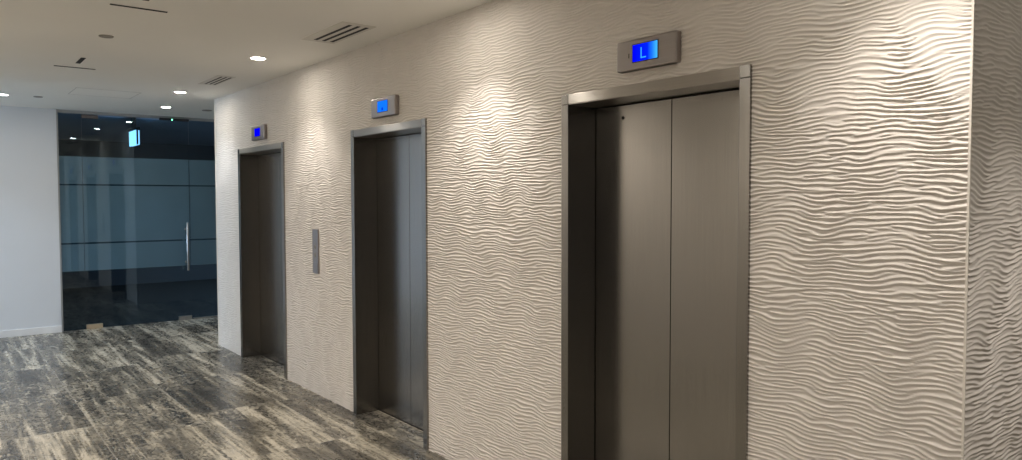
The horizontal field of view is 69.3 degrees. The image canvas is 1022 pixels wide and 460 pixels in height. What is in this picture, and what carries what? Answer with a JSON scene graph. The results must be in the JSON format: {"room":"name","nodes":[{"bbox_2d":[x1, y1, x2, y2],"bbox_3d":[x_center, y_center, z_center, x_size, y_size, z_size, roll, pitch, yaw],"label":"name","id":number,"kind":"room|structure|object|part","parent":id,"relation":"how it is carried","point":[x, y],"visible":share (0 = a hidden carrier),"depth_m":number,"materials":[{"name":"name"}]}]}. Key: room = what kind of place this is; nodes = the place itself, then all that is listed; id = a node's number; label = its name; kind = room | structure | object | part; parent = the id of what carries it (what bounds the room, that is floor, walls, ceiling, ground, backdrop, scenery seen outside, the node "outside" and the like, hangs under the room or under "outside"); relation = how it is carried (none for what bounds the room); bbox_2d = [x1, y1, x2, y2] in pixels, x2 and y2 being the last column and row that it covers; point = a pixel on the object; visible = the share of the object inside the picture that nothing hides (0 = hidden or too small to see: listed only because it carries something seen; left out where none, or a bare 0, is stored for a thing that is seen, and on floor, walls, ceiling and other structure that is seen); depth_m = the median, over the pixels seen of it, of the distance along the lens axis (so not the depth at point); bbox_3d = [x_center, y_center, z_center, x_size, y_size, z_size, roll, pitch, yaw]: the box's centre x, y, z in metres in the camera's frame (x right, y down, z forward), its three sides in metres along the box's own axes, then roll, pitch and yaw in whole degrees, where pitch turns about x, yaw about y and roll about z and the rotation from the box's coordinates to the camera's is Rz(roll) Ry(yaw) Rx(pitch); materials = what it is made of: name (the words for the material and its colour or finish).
{"room":"elevator lobby","nodes":[
{"label":"elevator lobby","id":0,"kind":"room"},
{"bbox_2d":[0,106,61,330],"bbox_3d":[-8.534,-0.015,7.044,7.255,2.780,0.150,-2,3,-38],"label":"wall","id":1,"kind":"structure","parent":0,"point":[30,283],"depth_m":9.03,"materials":[{"name":"white paint"}]},
{"bbox_2d":[0,325,61,337],"bbox_3d":[-8.481,1.334,7.034,7.255,0.085,0.015,-2,3,-38],"label":"baseboard","id":2,"kind":"structure","parent":1,"relation":"attached to","point":[51,329],"depth_m":9.06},
{"bbox_2d":[56,109,63,331],"bbox_3d":[-5.648,-0.111,9.256,0.020,2.780,0.042,-2,3,-38],"label":"trim","id":3,"kind":"structure","parent":1,"relation":"attached to","point":[56,109],"depth_m":9.24,"materials":[{"name":"grey metal"}]},
{"bbox_2d":[59,156,84,271],"bbox_3d":[-5.542,-0.097,9.340,0.256,2.738,0.014,-2,3,-38],"label":"window","id":4,"kind":"structure","parent":1,"relation":"in","point":[70,167],"depth_m":9.34,"materials":[{"name":"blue glass"}]},
{"bbox_2d":[58,109,213,121],"bbox_3d":[-4.610,-1.516,10.015,2.625,0.038,0.038,-2,3,-38],"label":"trim","id":5,"kind":"structure","parent":1,"relation":"attached to","point":[59,110],"depth_m":9.67,"materials":[{"name":"grey metal"}]},
{"bbox_2d":[58,139,216,288],"bbox_3d":[-6.317,-0.230,12.190,7.100,2.780,5.220,-2,3,-38],"label":"wall","id":6,"kind":"structure","parent":0,"point":[80,148],"depth_m":14.56,"materials":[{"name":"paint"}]},
{"bbox_2d":[81,114,191,328],"bbox_3d":[-4.934,-0.112,9.816,1.280,2.735,0.244,-2,3,-38],"label":"door","id":7,"kind":"structure","parent":6,"relation":"in","point":[111,213],"depth_m":9.79,"materials":[{"name":"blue glass"}]},
{"bbox_3d":[-5.368,-1.442,9.424,0.184,0.045,0.034,-2,3,-38],"label":"pivot plate","id":8,"kind":"part","parent":7,"relation":"part of","materials":[{"name":"brown metal"}]},
{"bbox_3d":[-5.364,1.239,9.534,0.184,0.060,0.038,-2,3,-38],"label":"pivot plate","id":9,"kind":"part","parent":7,"relation":"part of","materials":[{"name":"metal"}]},
{"bbox_3d":[-4.497,1.211,10.213,0.172,0.056,0.038,-2,3,-38],"label":"lock plate","id":10,"kind":"part","parent":7,"relation":"part of","materials":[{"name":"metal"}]},
{"bbox_3d":[-4.477,0.222,10.188,0.036,0.655,0.244,-2,3,-38],"label":"pull handle","id":11,"kind":"part","parent":7,"relation":"part of","materials":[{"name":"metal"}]},
{"bbox_2d":[159,118,188,121],"bbox_3d":[-4.557,-1.492,10.011,0.372,0.030,0.034,-2,3,-38],"label":"door lock","id":12,"kind":"object","parent":6,"relation":"attached to","point":[166,119],"visible":1,"depth_m":10.00,"materials":[{"name":"grey plastic"}]},
{"bbox_2d":[189,160,216,264],"bbox_3d":[-4.001,-0.157,10.547,1.084,2.722,0.014,-2,3,-38],"label":"window","id":13,"kind":"structure","parent":6,"relation":"in","point":[201,172],"depth_m":10.32,"materials":[{"name":"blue glass"}]},
{"bbox_2d":[193,315,217,318],"bbox_3d":[-3.993,1.212,10.607,1.070,0.020,0.036,-2,3,-38],"label":"trim","id":14,"kind":"structure","parent":6,"relation":"attached to","point":[213,315],"depth_m":10.37,"materials":[{"name":"metal"}]},
{"bbox_2d":[0,279,964,459],"bbox_3d":[-4.000,1.492,5.251,12.100,0.100,19.100,-2,3,-38],"label":"floor","id":15,"kind":"structure","parent":0,"point":[168,390],"depth_m":6.17,"materials":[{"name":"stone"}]},
{"bbox_2d":[0,0,975,145],"bbox_3d":[-4.005,-1.385,5.133,12.100,0.100,19.100,-2,3,-38],"label":"ceiling","id":16,"kind":"structure","parent":0,"point":[153,54],"depth_m":5.54,"materials":[{"name":"paint"}]},
{"bbox_2d":[54,65,95,69],"bbox_3d":[-3.710,-1.382,6.296,0.307,0.003,0.024,-2,3,-38],"label":"ceiling vent","id":17,"kind":"object","parent":16,"relation":"in","point":[54,65],"visible":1,"depth_m":6.29,"materials":[{"name":"grey metal"}]},
{"bbox_2d":[76,58,85,63],"bbox_3d":[-3.482,-1.370,5.986,0.034,0.003,0.293,-2,3,-38],"label":"ceiling slot","id":18,"kind":"object","parent":16,"relation":"attached to","point":[80,60],"visible":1,"depth_m":5.97,"materials":[{"name":"black metal"}]},
{"bbox_2d":[68,87,139,98],"bbox_3d":[-4.298,-1.444,7.824,0.600,0.002,0.578,-2,3,-38],"label":"access hatch","id":19,"kind":"object","parent":16,"relation":"attached to","point":[77,91],"visible":1,"depth_m":7.83,"materials":[{"name":"paint"}]},
{"bbox_2d":[99,34,113,37],"bbox_3d":[-2.786,-1.331,5.093,0.092,0.008,0.092,-2,3,-38],"label":"ceiling disc","id":20,"kind":"object","parent":16,"relation":"attached to","point":[101,35],"visible":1,"depth_m":5.08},
{"bbox_2d":[127,117,140,146],"bbox_3d":[-5.158,-1.345,10.123,0.076,0.385,0.470,-2,3,-38],"label":"exit sign","id":21,"kind":"object","parent":16,"relation":"hanging from","point":[134,137],"visible":1,"depth_m":10.06,"materials":[{"name":"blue plastic"}]},
{"bbox_3d":[-5.174,-1.254,10.121,0.012,0.203,0.400,-2,3,-38],"label":"panel","id":22,"kind":"part","parent":21,"relation":"part of","materials":[{"name":"teal plastic"}]},
{"bbox_2d":[110,3,166,12],"bbox_3d":[-2.188,-1.305,4.356,0.307,0.003,0.024,-2,3,-38],"label":"ceiling vent","id":23,"kind":"object","parent":16,"relation":"in","point":[110,3],"visible":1,"depth_m":4.35,"materials":[{"name":"black metal"}]},
{"bbox_2d":[198,75,234,85],"bbox_3d":[-2.784,-1.412,6.992,0.165,0.003,0.620,-2,3,-38],"label":"ceiling vent","id":24,"kind":"object","parent":16,"relation":"in","point":[218,79],"visible":1,"depth_m":6.98,"materials":[{"name":"metal"}]},
{"bbox_2d":[249,56,266,59],"bbox_3d":[-2.014,-1.367,5.894,0.136,0.005,0.136,-2,3,-38],"label":"recessed light","id":25,"kind":"object","parent":16,"relation":"in","point":[252,57],"visible":1,"depth_m":5.89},
{"bbox_2d":[301,21,375,43],"bbox_3d":[-1.176,-1.334,5.020,0.240,0.003,0.660,-2,3,-38],"label":"ceiling vent","id":26,"kind":"object","parent":16,"relation":"in","point":[343,30],"visible":1,"depth_m":4.99,"materials":[{"name":"metal"}]},
{"bbox_2d":[215,0,972,459],"bbox_3d":[-0.955,0.042,5.351,0.007,2.780,7.719,-2,3,-38],"label":"wall","id":27,"kind":"structure","parent":0,"point":[860,108],"depth_m":3.24,"materials":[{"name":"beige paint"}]},
{"bbox_2d":[214,100,218,344],"bbox_3d":[-3.331,-0.079,8.388,0.020,2.780,0.012,-2,3,-38],"label":"trim","id":28,"kind":"structure","parent":27,"relation":"attached to","point":[214,100],"depth_m":8.38,"materials":[{"name":"paint"}]},
{"bbox_2d":[251,124,266,140],"bbox_3d":[-2.446,-0.945,7.190,0.042,0.138,0.350,-2,3,-38],"label":"display","id":29,"kind":"object","parent":27,"relation":"attached to","point":[259,132],"visible":1,"depth_m":7.14,"materials":[{"name":"metal"}]},
{"bbox_2d":[238,142,287,378],"bbox_3d":[-2.371,0.264,7.332,0.225,2.178,1.260,-2,3,-38],"label":"elevator","id":30,"kind":"object","parent":27,"relation":"attached to","point":[261,170],"visible":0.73,"depth_m":7.71,"materials":[{"name":"metal"}]},
{"bbox_3d":[-2.479,0.279,7.616,0.014,2.110,0.574,-2,3,-38],"label":"door panel","id":31,"kind":"part","parent":30,"relation":"part of","materials":[{"name":"metal"}]},
{"bbox_3d":[-2.122,0.297,7.161,0.014,2.110,0.574,-2,3,-38],"label":"door panel","id":32,"kind":"part","parent":30,"relation":"part of","materials":[{"name":"metal"}]},
{"bbox_2d":[312,229,319,273],"bbox_3d":[-1.641,0.179,6.228,0.020,0.372,0.116,-2,3,-38],"label":"panel","id":33,"kind":"object","parent":27,"relation":"attached to","point":[315,232],"visible":1,"depth_m":6.21,"materials":[{"name":"metal"}]},
{"bbox_2d":[371,94,398,118],"bbox_3d":[-0.886,-0.866,5.202,0.043,0.138,0.350,-2,3,-38],"label":"display","id":34,"kind":"object","parent":27,"relation":"attached to","point":[386,106],"visible":1,"depth_m":5.16,"materials":[{"name":"metal"}]},
{"bbox_2d":[351,118,428,449],"bbox_3d":[-0.800,0.344,5.330,0.225,2.178,1.083,-2,3,-38],"label":"elevator","id":35,"kind":"object","parent":27,"relation":"attached to","point":[389,185],"visible":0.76,"depth_m":5.58,"materials":[{"name":"metal"}]},
{"bbox_3d":[-0.880,0.360,5.579,0.014,2.110,0.486,-2,3,-38],"label":"door panel","id":36,"kind":"part","parent":35,"relation":"part of","materials":[{"name":"metal"}]},
{"bbox_3d":[-0.728,1.428,5.429,0.020,0.004,0.981,-2,3,-38],"label":"sill","id":37,"kind":"part","parent":35,"relation":"part of","materials":[{"name":"grey metal"}]},
{"bbox_3d":[-0.578,0.375,5.194,0.014,2.110,0.486,-2,3,-38],"label":"door panel","id":38,"kind":"part","parent":35,"relation":"part of","materials":[{"name":"metal"}]},
{"bbox_3d":[-0.487,-0.703,4.877,0.215,0.049,0.050,-2,3,-38],"label":"frame corner","id":39,"kind":"part","parent":35,"relation":"part of","materials":[{"name":"metal"}]},
{"bbox_2d":[617,30,681,73],"bbox_3d":[0.610,-0.790,3.296,0.043,0.138,0.350,-2,3,-38],"label":"display","id":40,"kind":"object","parent":27,"relation":"attached to","point":[663,49],"visible":1,"depth_m":3.26,"materials":[{"name":"metal"}]},
{"bbox_2d":[561,64,752,459],"bbox_3d":[0.686,0.419,3.437,0.225,2.178,1.101,-2,3,-38],"label":"elevator","id":41,"kind":"object","parent":27,"relation":"attached to","point":[656,174],"visible":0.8,"depth_m":3.54,"materials":[{"name":"metal"}]},
{"bbox_3d":[0.356,-0.660,3.804,0.215,0.049,0.050,-2,3,-38],"label":"frame corner","id":42,"kind":"part","parent":41,"relation":"part of","materials":[{"name":"metal"}]},
{"bbox_3d":[0.602,0.435,3.689,0.014,2.110,0.494,-2,3,-38],"label":"door panel","id":43,"kind":"part","parent":41,"relation":"part of","materials":[{"name":"metal"}]},
{"bbox_3d":[0.910,0.451,3.298,0.014,2.110,0.494,-2,3,-38],"label":"door panel","id":44,"kind":"part","parent":41,"relation":"part of","materials":[{"name":"metal"}]},
{"bbox_3d":[1.004,-0.628,2.977,0.215,0.049,0.050,-2,3,-38],"label":"frame corner","id":45,"kind":"part","parent":41,"relation":"part of","materials":[{"name":"metal"}]},
{"bbox_2d":[961,0,974,459],"bbox_3d":[1.427,0.163,2.318,0.006,2.780,0.008,-2,3,-38],"label":"trim","id":46,"kind":"structure","parent":27,"relation":"attached to","point":[973,1],"depth_m":2.31,"materials":[{"name":"paint"}]},
{"bbox_2d":[964,0,1021,459],"bbox_3d":[2.376,0.131,3.056,2.400,2.780,0.007,-2,3,-38],"label":"wall","id":47,"kind":"structure","parent":0,"point":[993,401],"depth_m":2.45,"materials":[{"name":"beige paint"}]}
]}

